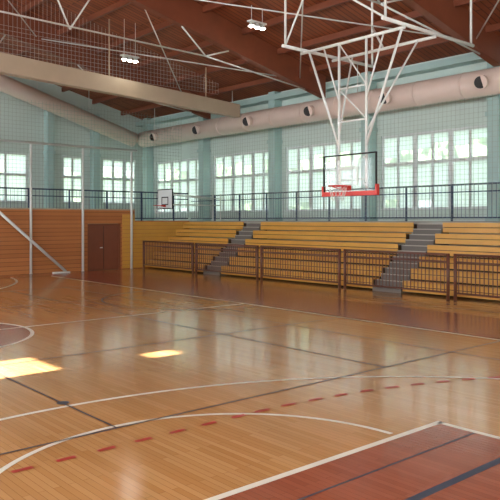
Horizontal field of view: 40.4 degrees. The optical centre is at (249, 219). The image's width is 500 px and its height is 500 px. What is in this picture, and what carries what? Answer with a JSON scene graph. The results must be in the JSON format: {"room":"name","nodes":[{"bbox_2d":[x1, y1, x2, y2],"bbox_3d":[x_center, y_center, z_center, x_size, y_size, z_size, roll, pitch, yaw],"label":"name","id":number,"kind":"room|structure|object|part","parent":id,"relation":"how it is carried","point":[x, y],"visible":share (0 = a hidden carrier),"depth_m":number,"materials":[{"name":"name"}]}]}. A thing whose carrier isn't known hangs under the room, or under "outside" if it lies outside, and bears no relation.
{"room":"arena","nodes":[
{"label":"arena","id":0,"kind":"room"},
{"bbox_2d":[0,224,87,275],"bbox_3d":[-16.552,1.255,23.537,23.850,2.170,0.250,0,0,-41],"label":"wall","id":1,"kind":"structure","parent":0,"point":[62,242],"depth_m":29.86,"materials":[{"name":"brown wood"}]},
{"bbox_2d":[88,224,120,270],"bbox_3d":[-6.861,1.265,31.900,1.730,2.150,0.140,0,0,-41],"label":"door","id":2,"kind":"structure","parent":1,"relation":"in","point":[104,240],"depth_m":31.94,"materials":[{"name":"brown wood"}]},
{"bbox_2d":[0,75,142,220],"bbox_3d":[-18.595,-4.223,31.727,31.500,13.125,0.300,0,0,-41],"label":"wall","id":3,"kind":"structure","parent":0,"point":[70,97],"depth_m":38.38,"materials":[{"name":"teal paint"}]},
{"bbox_2d":[1,151,27,201],"bbox_3d":[-13.997,-2.310,35.584,4.900,2.700,0.260,0,0,-41],"label":"window","id":4,"kind":"structure","parent":3,"relation":"in","point":[20,164],"depth_m":36.79,"materials":[{"name":"white"}]},
{"bbox_2d":[63,156,81,202],"bbox_3d":[-10.145,-2.310,38.927,1.300,2.700,0.260,0,0,-41],"label":"window","id":5,"kind":"structure","parent":3,"relation":"in","point":[78,167],"depth_m":38.95,"materials":[{"name":"white"}]},
{"bbox_2d":[102,158,134,203],"bbox_3d":[-7.880,-2.310,40.893,2.300,2.700,0.260,0,0,-41],"label":"window","id":6,"kind":"structure","parent":3,"relation":"in","point":[109,184],"depth_m":40.84,"materials":[{"name":"white"}]},
{"bbox_2d":[0,208,188,268],"bbox_3d":[-14.380,0.910,25.421,29.600,2.860,0.330,0,0,-41],"label":"wall","id":7,"kind":"structure","parent":0,"point":[16,215],"depth_m":32.42,"materials":[{"name":"brown wood"}]},
{"bbox_2d":[0,96,180,208],"bbox_3d":[-14.533,-2.907,25.521,29.110,4.705,0.012,0,0,-41],"label":"safety net","id":8,"kind":"object","parent":7,"relation":"attached to","point":[104,125],"visible":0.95,"depth_m":31.68,"materials":[{"name":"grey fabric"}]},
{"bbox_2d":[0,187,187,220],"bbox_3d":[-14.339,-0.675,25.450,29.518,1.430,0.080,0,0,-41],"label":"gallery railing","id":9,"kind":"object","parent":7,"relation":"on","point":[10,188],"visible":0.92,"depth_m":31.76,"materials":[{"name":"blue"}]},
{"bbox_2d":[0,35,191,112],"bbox_3d":[-14.212,-7.487,25.534,29.603,3.864,0.060,0,0,-41],"label":"tie","id":10,"kind":"object","parent":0,"point":[4,35],"depth_m":34.21,"materials":[{"name":"white metal"}]},
{"bbox_2d":[0,4,210,118],"bbox_3d":[-13.816,-8.056,25.878,30.850,5.438,0.280,0,0,-41],"label":"roof beam","id":11,"kind":"structure","parent":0,"point":[9,20],"depth_m":30.66,"materials":[{"name":"brown wood"}]},
{"bbox_2d":[127,0,325,97],"bbox_3d":[-8.442,-8.056,19.684,30.850,5.438,0.280,0,0,-41],"label":"roof beam","id":12,"kind":"structure","parent":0,"point":[211,27],"depth_m":26.27,"materials":[{"name":"brown wood"}]},
{"bbox_2d":[0,0,304,89],"bbox_3d":[-8.837,-7.487,19.341,29.603,3.864,0.060,0,0,-41],"label":"tie","id":13,"kind":"object","parent":12,"relation":"attached to","point":[72,26],"depth_m":23.67,"materials":[{"name":"white metal"}]},
{"bbox_2d":[0,267,499,499],"bbox_3d":[-4.733,2.440,15.753,31.500,0.200,42.000,0,0,-41],"label":"floor","id":14,"kind":"structure","parent":0,"point":[198,462],"depth_m":9.79,"materials":[{"name":"brown wood"}]},
{"bbox_2d":[29,144,32,273],"bbox_3d":[-9.461,-0.474,29.365,0.140,5.612,0.140,0,0,-41],"label":"net post","id":15,"kind":"object","parent":14,"relation":"on","point":[30,144],"depth_m":29.32,"materials":[{"name":"grey metal"}]},
{"bbox_2d":[0,139,136,151],"bbox_3d":[-15.390,-3.340,24.220,26.300,0.100,0.100,0,0,-41],"label":"horizontal bar","id":16,"kind":"object","parent":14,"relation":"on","point":[1,140],"visible":1,"depth_m":30.40,"materials":[{"name":"white metal"}]},
{"bbox_3d":[-15.390,-3.340,24.220,26.300,0.100,0.100,0,0,-41],"label":"header rail","id":17,"kind":"part","parent":16,"relation":"part of","materials":[{"name":"white metal"}]},
{"bbox_2d":[82,148,83,270],"bbox_3d":[-7.611,-0.474,30.971,0.140,5.612,0.140,0,0,-41],"label":"net post","id":18,"kind":"object","parent":14,"relation":"on","point":[82,148],"depth_m":30.93,"materials":[{"name":"grey metal"}]},
{"bbox_2d":[130,152,132,268],"bbox_3d":[-5.685,-0.474,32.642,0.140,5.612,0.140,0,0,-41],"label":"net post","id":19,"kind":"object","parent":14,"relation":"on","point":[131,153],"depth_m":32.62,"materials":[{"name":"grey metal"}]},
{"bbox_2d":[143,240,193,273],"bbox_3d":[-3.767,1.657,30.890,0.100,1.365,4.060,0,0,-41],"label":"guard railing","id":20,"kind":"object","parent":14,"relation":"on","point":[155,242],"visible":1,"depth_m":30.77,"materials":[{"name":"brown"}]},
{"bbox_2d":[195,243,258,280],"bbox_3d":[-1.015,1.657,27.718,0.100,1.365,4.060,0,0,-41],"label":"guard railing","id":21,"kind":"object","parent":14,"relation":"on","point":[256,251],"visible":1,"depth_m":27.41,"materials":[{"name":"brown metal"}]},
{"bbox_2d":[0,271,499,499],"bbox_3d":[-4.438,2.335,10.912,22.600,0.004,34.300,0,0,-41],"label":"court markings","id":22,"kind":"object","parent":14,"relation":"on","point":[437,460],"visible":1,"depth_m":7.05,"materials":[{"name":"beige"}]},
{"bbox_2d":[0,211,69,272],"bbox_3d":[-9.395,0.787,29.065,3.593,3.091,0.220,0,0,-41],"label":"diagonal brace","id":23,"kind":"object","parent":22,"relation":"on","point":[7,219],"visible":1,"depth_m":29.22,"materials":[{"name":"white metal"}]},
{"bbox_2d":[260,245,340,288],"bbox_3d":[1.738,1.657,24.546,0.100,1.365,4.060,0,0,-41],"label":"guard railing","id":24,"kind":"object","parent":14,"relation":"on","point":[262,251],"visible":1,"depth_m":24.43,"materials":[{"name":"brown"}]},
{"bbox_2d":[145,222,499,300],"bbox_3d":[7.139,1.215,21.083,2.740,2.250,34.390,0,0,-41],"label":"bleachers","id":25,"kind":"object","parent":14,"relation":"on","point":[426,237],"visible":0.8,"depth_m":24.67,"materials":[{"name":"beige wood"}]},
{"bbox_2d":[343,249,449,299],"bbox_3d":[4.491,1.657,21.374,0.100,1.365,4.060,0,0,-41],"label":"guard railing","id":26,"kind":"object","parent":14,"relation":"on","point":[447,255],"visible":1,"depth_m":21.14,"materials":[{"name":"brown"}]},
{"bbox_2d":[454,254,499,300],"bbox_3d":[7.243,1.657,18.201,0.100,1.365,4.060,0,0,-41],"label":"guard railing","id":27,"kind":"object","parent":14,"relation":"on","point":[455,255],"visible":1,"depth_m":19.23,"materials":[{"name":"brown"}]},
{"bbox_2d":[0,0,499,119],"bbox_3d":[-4.733,-8.547,15.753,32.300,4.975,42.600,0,0,-41],"label":"ceiling","id":28,"kind":"structure","parent":0,"point":[175,37],"depth_m":27.84,"materials":[{"name":"brown wood"}]},
{"bbox_2d":[0,74,137,146],"bbox_3d":[-12.954,-7.246,34.305,16.640,5.978,0.840,0,0,-41],"label":"air duct","id":29,"kind":"object","parent":28,"relation":"hanging from","point":[12,87],"visible":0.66,"depth_m":36.40,"materials":[{"name":"white metal"}]},
{"bbox_2d":[0,19,239,117],"bbox_3d":[-11.778,-7.473,22.880,29.600,5.125,0.400,0,0,-41],"label":"beam","id":30,"kind":"structure","parent":28,"relation":"attached to","point":[10,65],"depth_m":27.87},
{"bbox_2d":[120,19,138,62],"bbox_3d":[-4.909,-7.318,27.781,0.780,1.685,0.250,0,0,-41],"label":"ceiling lamp","id":31,"kind":"object","parent":28,"relation":"hanging from","point":[124,55],"depth_m":27.71,"materials":[{"name":"white metal"}]},
{"bbox_2d":[247,5,266,29],"bbox_3d":[0.252,-7.318,24.580,0.780,0.785,0.250,0,0,-41],"label":"ceiling lamp","id":32,"kind":"object","parent":28,"relation":"hanging from","point":[258,25],"depth_m":24.49,"materials":[{"name":"white metal"}]},
{"bbox_2d":[137,65,499,146],"bbox_3d":[6.707,-5.310,24.687,1.259,2.150,39.900,0,0,-41],"label":"air duct","id":33,"kind":"object","parent":28,"relation":"hanging from","point":[484,82],"visible":0.91,"depth_m":27.68,"materials":[{"name":"beige metal"}]},
{"bbox_2d":[7,0,499,91],"bbox_3d":[1.535,-7.898,17.684,15.536,3.924,32.535,0,0,-41],"label":"roof truss","id":34,"kind":"structure","parent":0,"point":[302,15],"depth_m":24.37,"materials":[{"name":"white metal"}]},
{"bbox_2d":[9,0,499,115],"bbox_3d":[-4.733,-8.518,15.753,28.620,4.445,42.000,0,0,-41],"label":"roof","id":35,"kind":"structure","parent":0,"point":[329,3],"depth_m":27.33,"materials":[{"name":"brown wood"}]},
{"bbox_2d":[0,0,217,93],"bbox_3d":[-12.083,-8.214,23.079,28.010,4.518,0.012,0,0,-41],"label":"net","id":36,"kind":"object","parent":35,"relation":"attached to","point":[21,0],"visible":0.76,"depth_m":28.34,"materials":[{"name":"white fabric"}]},
{"bbox_2d":[281,0,474,200],"bbox_3d":[3.169,-4.587,16.917,3.639,8.297,3.200,0,0,-41],"label":"basketball hoop","id":37,"kind":"object","parent":35,"relation":"hanging from","point":[346,188],"visible":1,"depth_m":16.06,"materials":[{"name":"metal"}]},
{"bbox_2d":[152,52,486,220],"bbox_3d":[7.276,-1.910,26.174,0.300,8.500,42.000,0,0,-41],"label":"wall","id":38,"kind":"structure","parent":0,"point":[186,151],"depth_m":29.42,"materials":[{"name":"teal paint"}]},
{"bbox_2d":[157,158,197,212],"bbox_3d":[-4.072,-1.935,39.099,0.260,3.050,4.760,0,0,-41],"label":"window","id":39,"kind":"structure","parent":38,"relation":"in","point":[187,171],"depth_m":39.01,"materials":[{"name":"white"}]},
{"bbox_2d":[214,150,267,211],"bbox_3d":[-0.402,-1.935,34.870,0.260,3.050,4.760,0,0,-41],"label":"window","id":40,"kind":"structure","parent":38,"relation":"in","point":[262,183],"depth_m":34.90,"materials":[{"name":"white"}]},
{"bbox_2d":[286,139,360,210],"bbox_3d":[3.301,-1.935,30.602,0.260,3.050,4.860,0,0,-41],"label":"window","id":41,"kind":"structure","parent":38,"relation":"in","point":[295,183],"depth_m":30.86,"materials":[{"name":"white"}]},
{"bbox_2d":[380,124,486,209],"bbox_3d":[7.037,-1.935,26.297,0.260,3.050,4.860,0,0,-41],"label":"window","id":42,"kind":"structure","parent":38,"relation":"in","point":[436,176],"depth_m":26.22,"materials":[{"name":"white"}]},
{"bbox_2d":[189,221,499,258],"bbox_3d":[-4.733,1.190,15.753,31.500,2.300,42.000,0,0,-41],"label":"floor","id":43,"kind":"structure","parent":0,"point":[189,221],"depth_m":26.40,"materials":[{"name":"yellow wood"}]},
{"bbox_2d":[43,110,55,206],"bbox_3d":[-11.113,-3.036,37.677,0.500,6.148,0.480,0,0,-41],"label":"column","id":44,"kind":"structure","parent":43,"relation":"on","point":[48,155],"depth_m":37.51,"materials":[{"name":"teal"}]},
{"bbox_2d":[89,114,100,208],"bbox_3d":[-8.998,-3.036,39.512,0.500,6.148,0.480,0,0,-41],"label":"column","id":45,"kind":"structure","parent":43,"relation":"on","point":[94,158],"depth_m":39.36,"materials":[{"name":"teal paint"}]},
{"bbox_2d":[142,118,153,220],"bbox_3d":[-6.160,-3.035,40.995,0.530,6.149,0.540,0,0,-41],"label":"column","id":46,"kind":"structure","parent":43,"relation":"on","point":[150,211],"depth_m":40.86,"materials":[{"name":"teal paint"}]},
{"bbox_2d":[136,53,485,126],"bbox_3d":[6.948,-5.835,25.889,0.530,0.250,42.000,0,0,-41],"label":"beam","id":47,"kind":"structure","parent":46,"relation":"on","point":[468,59],"depth_m":28.29,"materials":[{"name":"teal"}]},
{"bbox_2d":[153,189,220,220],"bbox_3d":[-2.974,-0.690,31.976,3.639,1.460,1.220,0,0,-41],"label":"basketball hoop","id":48,"kind":"object","parent":43,"relation":"attached to","point":[164,196],"visible":1,"depth_m":31.38,"materials":[{"name":"white"}]},
{"bbox_2d":[197,116,210,220],"bbox_3d":[-2.490,-3.035,36.765,0.530,6.149,0.540,0,0,-41],"label":"column","id":49,"kind":"structure","parent":43,"relation":"on","point":[203,187],"depth_m":36.60,"materials":[{"name":"teal"}]},
{"bbox_2d":[267,91,282,220],"bbox_3d":[1.180,-3.035,32.535,0.530,6.149,0.540,0,0,-41],"label":"column","id":50,"kind":"structure","parent":43,"relation":"on","point":[277,184],"depth_m":32.40,"materials":[{"name":"teal"}]},
{"bbox_2d":[191,94,499,219],"bbox_3d":[8.147,-2.058,21.967,0.010,4.105,34.108,0,0,-41],"label":"safety net","id":51,"kind":"object","parent":43,"relation":"attached to","point":[355,141],"visible":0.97,"depth_m":26.37,"materials":[{"name":"grey fabric"}]},
{"bbox_2d":[191,182,499,220],"bbox_3d":[8.228,-0.600,22.102,0.080,1.280,34.418,0,0,-41],"label":"gallery railing","id":52,"kind":"object","parent":43,"relation":"on","point":[452,192],"visible":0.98,"depth_m":26.27,"materials":[{"name":"blue"}]},
{"bbox_2d":[359,71,377,220],"bbox_3d":[4.916,-3.035,28.230,0.530,6.149,0.540,0,0,-41],"label":"column","id":53,"kind":"structure","parent":43,"relation":"on","point":[372,143],"depth_m":28.11,"materials":[{"name":"teal"}]},
{"bbox_2d":[485,63,499,220],"bbox_3d":[8.652,-3.035,23.925,0.530,6.149,0.540,0,0,-41],"label":"column","id":54,"kind":"structure","parent":43,"relation":"on","point":[496,134],"depth_m":23.76,"materials":[{"name":"teal"}]},
{"bbox_2d":[402,0,499,66],"bbox_3d":[-3.068,-8.056,13.491,30.850,5.438,0.280,0,0,-41],"label":"roof beam","id":55,"kind":"structure","parent":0,"point":[455,21],"depth_m":21.87,"materials":[{"name":"brown wood"}]},
{"bbox_2d":[368,0,479,54],"bbox_3d":[-3.463,-7.487,13.148,29.603,3.864,0.060,0,0,-41],"label":"tie","id":56,"kind":"object","parent":55,"relation":"attached to","point":[380,3],"depth_m":20.19,"materials":[{"name":"white metal"}]}
]}

